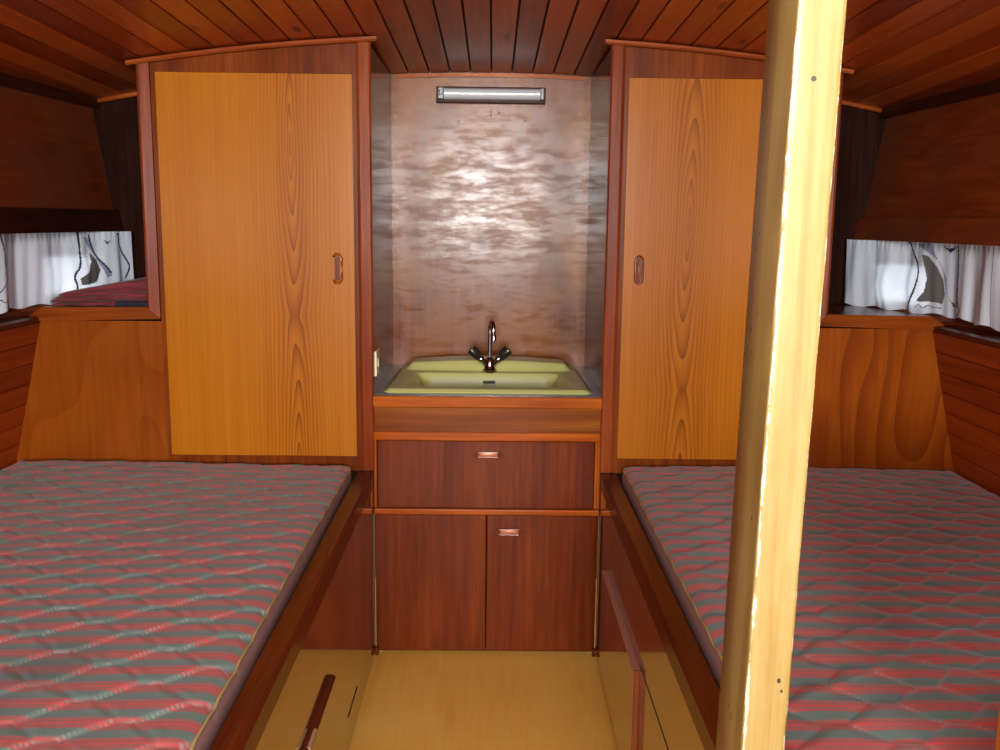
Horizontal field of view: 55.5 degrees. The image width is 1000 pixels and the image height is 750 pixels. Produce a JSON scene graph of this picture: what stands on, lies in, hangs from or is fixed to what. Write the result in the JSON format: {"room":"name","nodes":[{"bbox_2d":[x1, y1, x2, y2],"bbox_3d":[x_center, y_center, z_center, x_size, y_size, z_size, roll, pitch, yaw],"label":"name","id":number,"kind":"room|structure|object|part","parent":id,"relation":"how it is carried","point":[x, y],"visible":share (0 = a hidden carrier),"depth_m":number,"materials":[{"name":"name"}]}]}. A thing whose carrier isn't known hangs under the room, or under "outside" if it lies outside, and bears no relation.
{"room":"ship interior","nodes":[
{"label":"ship interior","id":0,"kind":"room"},
{"bbox_2d":[0,321,40,469],"bbox_3d":[-1.350,0.370,1.099,0.154,0.526,3.270,1,9,-1],"label":"wall","id":1,"kind":"structure","parent":0,"point":[17,344],"depth_m":2.60,"materials":[{"name":"brown wood"}]},
{"bbox_2d":[0,304,160,330],"bbox_3d":[-1.174,0.036,1.388,0.478,0.044,3.345,1,9,-1],"label":"shelf","id":2,"kind":"object","parent":1,"relation":"attached to","point":[42,312],"visible":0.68,"depth_m":2.63,"materials":[{"name":"brown wood"}]},
{"bbox_2d":[50,277,146,306],"bbox_3d":[-1.120,-0.253,2.777,0.276,0.088,0.286,1,9,-1],"label":"folded blanket","id":3,"kind":"object","parent":2,"relation":"on","point":[129,293],"visible":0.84,"depth_m":2.66,"materials":[{"name":"red fabric"}]},
{"bbox_2d":[0,231,109,317],"bbox_3d":[-1.369,-0.060,1.237,0.158,0.290,3.678,1,9,3],"label":"wall","id":4,"kind":"structure","parent":0,"point":[11,311],"depth_m":2.63,"materials":[{"name":"brown wood"}]},
{"bbox_2d":[0,86,112,209],"bbox_3d":[-1.411,-0.373,1.078,0.085,0.420,3.893,1,9,5],"label":"wall","id":5,"kind":"structure","parent":0,"point":[51,154],"depth_m":2.67,"materials":[{"name":"brown wood"}]},
{"bbox_2d":[0,72,99,107],"bbox_3d":[-1.414,-0.550,1.037,0.032,0.067,3.863,1,9,5],"label":"trim","id":6,"kind":"structure","parent":5,"relation":"attached to","point":[6,80],"depth_m":2.65,"materials":[{"name":"brown wood"}]},
{"bbox_2d":[0,207,123,233],"bbox_3d":[-1.374,-0.179,1.098,0.055,0.066,3.866,1,9,5],"label":"trim","id":7,"kind":"structure","parent":5,"relation":"attached to","point":[13,220],"depth_m":2.63,"materials":[{"name":"brown wood"}]},
{"bbox_2d":[0,231,133,313],"bbox_3d":[-1.283,-0.261,2.499,0.094,0.223,1.036,2,9,9],"label":"curtain","id":8,"kind":"object","parent":5,"relation":"hanging from","point":[35,268],"visible":0.91,"depth_m":2.72,"materials":[{"name":"white fabric"}]},
{"bbox_2d":[16,320,167,462],"bbox_3d":[-1.183,0.329,2.746,0.490,0.980,0.030,1,9,-1],"label":"headboard","id":9,"kind":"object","parent":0,"point":[96,392],"depth_m":2.69,"materials":[{"name":"brown wood"}]},
{"bbox_2d":[125,36,392,470],"bbox_3d":[-0.668,-0.358,2.886,0.665,1.189,0.578,1,9,-1],"label":"wardrobe","id":10,"kind":"object","parent":9,"relation":"attached to","point":[266,168],"visible":0.98,"depth_m":2.62,"materials":[{"name":"brown wood"}]},
{"bbox_3d":[-0.959,-0.498,2.596,0.034,0.688,0.026,1,9,-1],"label":"corner post","id":11,"kind":"part","parent":10,"relation":"part of","materials":[{"name":"red wood"}]},
{"bbox_3d":[-0.659,-0.859,2.518,0.665,0.081,0.014,1,9,-1],"label":"cornice","id":12,"kind":"part","parent":10,"relation":"part of","materials":[{"name":"brown wood"}]},
{"bbox_3d":[-0.667,-0.291,2.637,0.528,1.053,0.016,1,9,-1],"label":"door","id":13,"kind":"part","parent":10,"relation":"part of","materials":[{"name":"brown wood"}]},
{"bbox_3d":[-0.450,-0.293,2.621,0.032,0.087,0.014,5,10,26],"label":"handle","id":14,"kind":"part","parent":10,"relation":"part of","materials":[{"name":"brown wood"}]},
{"bbox_3d":[-0.372,-0.313,2.630,0.040,1.184,0.026,1,9,-1],"label":"corner post","id":15,"kind":"part","parent":10,"relation":"part of","materials":[{"name":"red wood"}]},
{"bbox_2d":[374,349,378,376],"bbox_3d":[-0.353,-0.036,2.730,0.010,0.072,0.065,1,9,-1],"label":"socket plate","id":16,"kind":"object","parent":10,"relation":"attached to","point":[376,352],"visible":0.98,"depth_m":2.70,"materials":[{"name":"beige plastic"}]},
{"bbox_3d":[-0.363,-0.351,2.904,0.012,1.170,0.550,1,9,-1],"label":"panel","id":17,"kind":"part","parent":10,"relation":"part of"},
{"bbox_2d":[92,96,145,278],"bbox_3d":[-1.146,-0.583,2.997,0.370,0.700,0.020,1,9,-1],"label":"wall","id":18,"kind":"structure","parent":0,"point":[117,124],"depth_m":2.97,"materials":[{"name":"brown wood"}]},
{"bbox_2d":[97,92,136,102],"bbox_3d":[-1.103,-0.870,2.930,0.293,0.068,0.016,1,9,-1],"label":"trim","id":19,"kind":"structure","parent":18,"relation":"attached to","point":[133,94],"depth_m":2.92,"materials":[{"name":"brown wood"}]},
{"bbox_2d":[127,319,834,578],"bbox_3d":[-0.038,-0.150,3.334,3.260,1.840,0.030,1,9,-1],"label":"wall","id":20,"kind":"structure","parent":0,"point":[353,473],"depth_m":3.40,"materials":[{"name":"brown wood"}]},
{"bbox_2d":[349,577,617,749],"bbox_3d":[-0.032,1.109,1.220,3.200,0.040,4.450,1,9,-1],"label":"floor","id":21,"kind":"structure","parent":0,"point":[413,699],"depth_m":2.53,"materials":[{"name":"yellow wood"}]},
{"bbox_2d":[210,471,375,749],"bbox_3d":[-0.867,0.693,1.850,1.042,0.559,1.880,1,9,-1],"label":"frame","id":22,"kind":"object","parent":21,"relation":"on","point":[305,690],"visible":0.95,"depth_m":1.94,"materials":[{"name":"brown wood"}]},
{"bbox_2d":[0,460,351,749],"bbox_3d":[-0.892,0.404,1.904,0.955,0.072,1.647,1,9,-1],"label":"mattress","id":23,"kind":"object","parent":22,"relation":"on","point":[139,601],"visible":0.99,"depth_m":1.78,"materials":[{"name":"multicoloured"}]},
{"bbox_3d":[-0.367,0.721,1.858,0.016,0.512,1.880,1,9,-1],"label":"panel","id":24,"kind":"part","parent":22,"relation":"part of","materials":[{"name":"brown wood"}]},
{"bbox_3d":[-0.350,0.720,1.526,0.013,0.015,0.985,1,9,-1],"label":"grip rail","id":25,"kind":"part","parent":22,"relation":"part of","materials":[{"name":"brown wood"}]},
{"bbox_2d":[373,365,602,656],"bbox_3d":[-0.041,0.398,3.018,0.649,0.780,0.572,1,9,-1],"label":"base cabinet","id":26,"kind":"object","parent":21,"relation":"on","point":[445,462],"visible":0.99,"depth_m":2.75,"materials":[{"name":"red wood"}]},
{"bbox_3d":[-0.203,0.607,2.787,0.321,0.414,0.019,1,9,-1],"label":"door","id":27,"kind":"part","parent":26,"relation":"part of","materials":[{"name":"red wood"}]},
{"bbox_3d":[-0.041,0.285,2.735,0.620,0.198,0.019,1,9,-1],"label":"drawer","id":28,"kind":"part","parent":26,"relation":"part of","materials":[{"name":"red wood"}]},
{"bbox_3d":[-0.037,0.174,2.714,0.646,0.026,0.028,1,9,-1],"label":"moulding","id":29,"kind":"part","parent":26,"relation":"part of","materials":[{"name":"orange wood"}]},
{"bbox_3d":[-0.038,0.394,2.751,0.649,0.017,0.026,1,9,-1],"label":"divider rail","id":30,"kind":"part","parent":26,"relation":"part of","materials":[{"name":"orange wood"}]},
{"bbox_2d":[374,365,600,396],"bbox_3d":[-0.037,0.019,2.967,0.649,0.014,0.550,1,9,-1],"label":"countertop","id":31,"kind":"structure","parent":26,"relation":"on","point":[394,369],"depth_m":2.71,"materials":[{"name":"grey stone"}]},
{"bbox_2d":[383,355,591,393],"bbox_3d":[-0.037,0.039,2.963,0.603,0.141,0.490,1,9,-1],"label":"washbasin","id":32,"kind":"object","parent":31,"relation":"in","point":[444,374],"visible":0.64,"depth_m":3.01,"materials":[{"name":"yellow ceramic"}]},
{"bbox_2d":[467,319,511,372],"bbox_3d":[-0.032,-0.094,3.015,0.131,0.174,0.093,6,11,30],"label":"mixer tap","id":33,"kind":"object","parent":31,"relation":"on","point":[489,364],"visible":1,"depth_m":3.01,"materials":[{"name":"silver metal"}]},
{"bbox_3d":[-0.079,-0.070,3.019,0.051,0.050,0.037,1,9,-1],"label":"knob","id":34,"kind":"part","parent":33,"relation":"part of","materials":[{"name":"black plastic"}]},
{"bbox_3d":[-0.051,-0.043,3.028,0.044,0.043,0.028,1,9,-1],"label":"knob stem","id":35,"kind":"part","parent":33,"relation":"part of","materials":[{"name":"silver metal"}]},
{"bbox_3d":[-0.026,-0.112,2.990,0.013,0.130,0.073,-1,9,-11],"label":"spout","id":36,"kind":"part","parent":33,"relation":"part of","materials":[{"name":"silver metal"}]},
{"bbox_3d":[-0.014,-0.042,3.028,0.044,0.043,0.028,1,9,-1],"label":"knob stem","id":37,"kind":"part","parent":33,"relation":"part of","materials":[{"name":"silver metal"}]},
{"bbox_3d":[0.015,-0.069,3.020,0.051,0.050,0.037,1,9,-1],"label":"knob","id":38,"kind":"part","parent":33,"relation":"part of","materials":[{"name":"black plastic"}]},
{"bbox_3d":[-0.035,0.116,2.710,0.649,0.094,0.016,1,9,-1],"label":"fascia panel","id":39,"kind":"part","parent":26,"relation":"part of","materials":[{"name":"brown wood"}]},
{"bbox_3d":[-0.035,0.077,2.690,0.649,0.033,0.016,1,9,-1],"label":"moulding","id":40,"kind":"part","parent":26,"relation":"part of","materials":[{"name":"orange wood"}]},
{"bbox_3d":[-0.033,0.228,2.715,0.077,0.023,0.008,1,9,-1],"label":"handle","id":41,"kind":"part","parent":26,"relation":"part of","materials":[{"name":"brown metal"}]},
{"bbox_3d":[0.027,0.456,2.752,0.077,0.023,0.008,1,9,-1],"label":"handle","id":42,"kind":"part","parent":26,"relation":"part of","materials":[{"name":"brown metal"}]},
{"bbox_3d":[0.118,0.610,2.790,0.316,0.414,0.019,1,9,-1],"label":"door","id":43,"kind":"part","parent":26,"relation":"part of","materials":[{"name":"red wood"}]},
{"bbox_2d":[595,473,719,749],"bbox_3d":[0.800,0.709,1.865,1.042,0.559,1.880,1,9,-1],"label":"frame","id":44,"kind":"object","parent":21,"relation":"on","point":[661,692],"visible":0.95,"depth_m":1.98,"materials":[{"name":"brown wood"}]},
{"bbox_3d":[0.283,0.715,2.293,0.012,0.278,0.570,1,9,-1],"label":"locker door","id":45,"kind":"part","parent":44,"relation":"part of","materials":[{"name":"brown wood"}]},
{"bbox_3d":[0.833,0.487,1.815,0.983,0.019,1.852,1,9,-1],"label":"board","id":46,"kind":"part","parent":44,"relation":"part of","materials":[{"name":"brown wood"}]},
{"bbox_2d":[622,466,999,749],"bbox_3d":[0.830,0.422,1.920,0.955,0.070,1.647,1,9,-1],"label":"mattress","id":47,"kind":"object","parent":44,"relation":"on","point":[896,643],"visible":0.81,"depth_m":1.80,"materials":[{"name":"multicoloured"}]},
{"bbox_2d":[716,0,846,749],"bbox_3d":[0.275,0.241,1.006,0.075,1.746,0.104,1,9,-1],"label":"wooden post","id":48,"kind":"object","parent":21,"relation":"on","point":[805,38],"visible":1,"depth_m":0.93,"materials":[{"name":"beige wood"}]},
{"bbox_2d":[391,70,591,579],"bbox_3d":[-0.037,-0.153,3.230,0.660,1.800,0.025,1,9,-1],"label":"wall","id":49,"kind":"structure","parent":0,"point":[490,213],"depth_m":3.16,"materials":[{"name":"metal"}]},
{"bbox_2d":[436,86,545,104],"bbox_3d":[-0.029,-0.905,3.069,0.354,0.052,0.048,1,9,-1],"label":"strip light","id":50,"kind":"object","parent":49,"relation":"attached to","point":[444,94],"visible":1,"depth_m":3.06,"materials":[{"name":"white"}]},
{"bbox_2d":[444,88,539,100],"bbox_3d":[-0.025,-0.905,3.061,0.310,0.037,0.026,1,9,-1],"label":"diffuser","id":51,"kind":"object","parent":50,"relation":"attached to","point":[450,94],"depth_m":3.05,"materials":[{"name":"white plastic"}]},
{"bbox_2d":[397,73,585,80],"bbox_3d":[-0.028,-0.967,3.077,0.610,0.019,0.014,1,9,-1],"label":"trim","id":52,"kind":"structure","parent":49,"relation":"attached to","point":[431,75],"depth_m":3.07,"materials":[{"name":"orange wood"}]},
{"bbox_2d":[0,0,999,108],"bbox_3d":[-0.012,-0.615,0.963,3.200,0.360,4.500,1,9,-1],"label":"ceiling","id":53,"kind":"structure","parent":0,"point":[897,51],"depth_m":2.33,"materials":[{"name":"brown wood"}]},
{"bbox_2d":[828,105,885,303],"bbox_3d":[1.084,-0.561,3.017,0.370,0.700,0.020,1,9,-1],"label":"wall","id":54,"kind":"structure","parent":0,"point":[861,130],"depth_m":3.00,"materials":[{"name":"brown wood"}]},
{"bbox_2d":[842,100,881,112],"bbox_3d":[1.047,-0.848,2.949,0.293,0.068,0.016,1,9,-1],"label":"trim","id":55,"kind":"structure","parent":54,"relation":"attached to","point":[846,103],"depth_m":2.95,"materials":[{"name":"brown wood"}]},
{"bbox_2d":[808,327,953,471],"bbox_3d":[1.107,0.351,2.767,0.490,0.980,0.030,1,9,-1],"label":"headboard","id":56,"kind":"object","parent":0,"point":[878,400],"depth_m":2.71,"materials":[{"name":"red wood"}]},
{"bbox_2d":[584,39,853,472],"bbox_3d":[0.603,-0.345,2.898,0.665,1.189,0.578,1,9,-1],"label":"wardrobe","id":57,"kind":"object","parent":56,"relation":"attached to","point":[673,154],"visible":0.81,"depth_m":2.63,"materials":[{"name":"brown wood"}]},
{"bbox_3d":[0.298,-0.345,2.910,0.012,1.170,0.550,1,9,-1],"label":"panel","id":58,"kind":"part","parent":57,"relation":"part of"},
{"bbox_3d":[0.311,-0.307,2.636,0.040,1.184,0.026,1,9,-1],"label":"corner post","id":59,"kind":"part","parent":57,"relation":"part of","materials":[{"name":"red wood"}]},
{"bbox_3d":[0.386,-0.291,2.634,0.027,0.082,0.008,1,9,-1],"label":"handle","id":60,"kind":"part","parent":57,"relation":"part of","materials":[{"name":"brown wood"}]},
{"bbox_3d":[0.606,-0.302,2.646,0.551,1.186,0.019,1,9,-1],"label":"frame","id":61,"kind":"part","parent":57,"relation":"part of","materials":[{"name":"brown wood"}]},
{"bbox_3d":[0.605,-0.278,2.648,0.528,1.053,0.016,1,9,-1],"label":"door","id":62,"kind":"part","parent":57,"relation":"part of","materials":[{"name":"brown wood"}]},
{"bbox_3d":[0.612,-0.846,2.530,0.665,0.081,0.014,1,9,-1],"label":"cornice","id":63,"kind":"part","parent":57,"relation":"part of","materials":[{"name":"brown wood"}]},
{"bbox_3d":[0.902,-0.480,2.612,0.034,0.688,0.026,1,9,-1],"label":"corner post","id":64,"kind":"part","parent":57,"relation":"part of","materials":[{"name":"red wood"}]},
{"bbox_2d":[864,93,999,217],"bbox_3d":[1.379,-0.346,1.104,0.085,0.420,3.893,0,9,-6],"label":"wall","id":65,"kind":"structure","parent":0,"point":[943,161],"depth_m":2.62,"materials":[{"name":"brown wood"}]},
{"bbox_2d":[844,239,999,331],"bbox_3d":[1.227,-0.236,2.521,0.090,0.223,1.036,-1,9,-10],"label":"curtain","id":66,"kind":"object","parent":65,"relation":"hanging from","point":[962,281],"visible":1,"depth_m":2.71,"materials":[{"name":"white fabric"}]},
{"bbox_2d":[853,218,999,245],"bbox_3d":[1.338,-0.152,1.123,0.055,0.066,3.866,0,9,-6],"label":"trim","id":67,"kind":"structure","parent":65,"relation":"attached to","point":[968,231],"depth_m":2.58,"materials":[{"name":"brown wood"}]},
{"bbox_2d":[879,78,999,117],"bbox_3d":[1.386,-0.522,1.062,0.032,0.067,3.863,0,9,-6],"label":"trim","id":68,"kind":"structure","parent":65,"relation":"attached to","point":[993,86],"depth_m":2.61,"materials":[{"name":"brown wood"}]},
{"bbox_2d":[905,309,999,332],"bbox_3d":[1.329,-0.033,1.262,0.158,0.290,3.678,0,9,-4],"label":"wall","id":69,"kind":"structure","parent":0,"point":[958,321],"depth_m":2.63,"materials":[{"name":"brown wood"}]},
{"bbox_2d":[933,330,999,496],"bbox_3d":[1.303,0.396,1.123,0.154,0.526,3.270,1,9,-1],"label":"wall","id":70,"kind":"structure","parent":0,"point":[969,371],"depth_m":2.54,"materials":[{"name":"brown wood"}]},
{"bbox_2d":[820,304,999,347],"bbox_3d":[1.128,0.059,1.409,0.478,0.044,3.345,1,9,-1],"label":"shelf","id":71,"kind":"object","parent":70,"relation":"attached to","point":[839,315],"visible":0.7,"depth_m":2.65,"materials":[{"name":"brown wood"}]},
{"bbox_2d":[995,703,999,749],"bbox_3d":[0.916,0.456,1.063,0.720,0.320,0.047,1,9,-1],"label":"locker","id":72,"kind":"object","parent":70,"relation":"attached to","point":[997,743],"visible":1,"depth_m":1.06,"materials":[{"name":"orange wood"}]}
]}

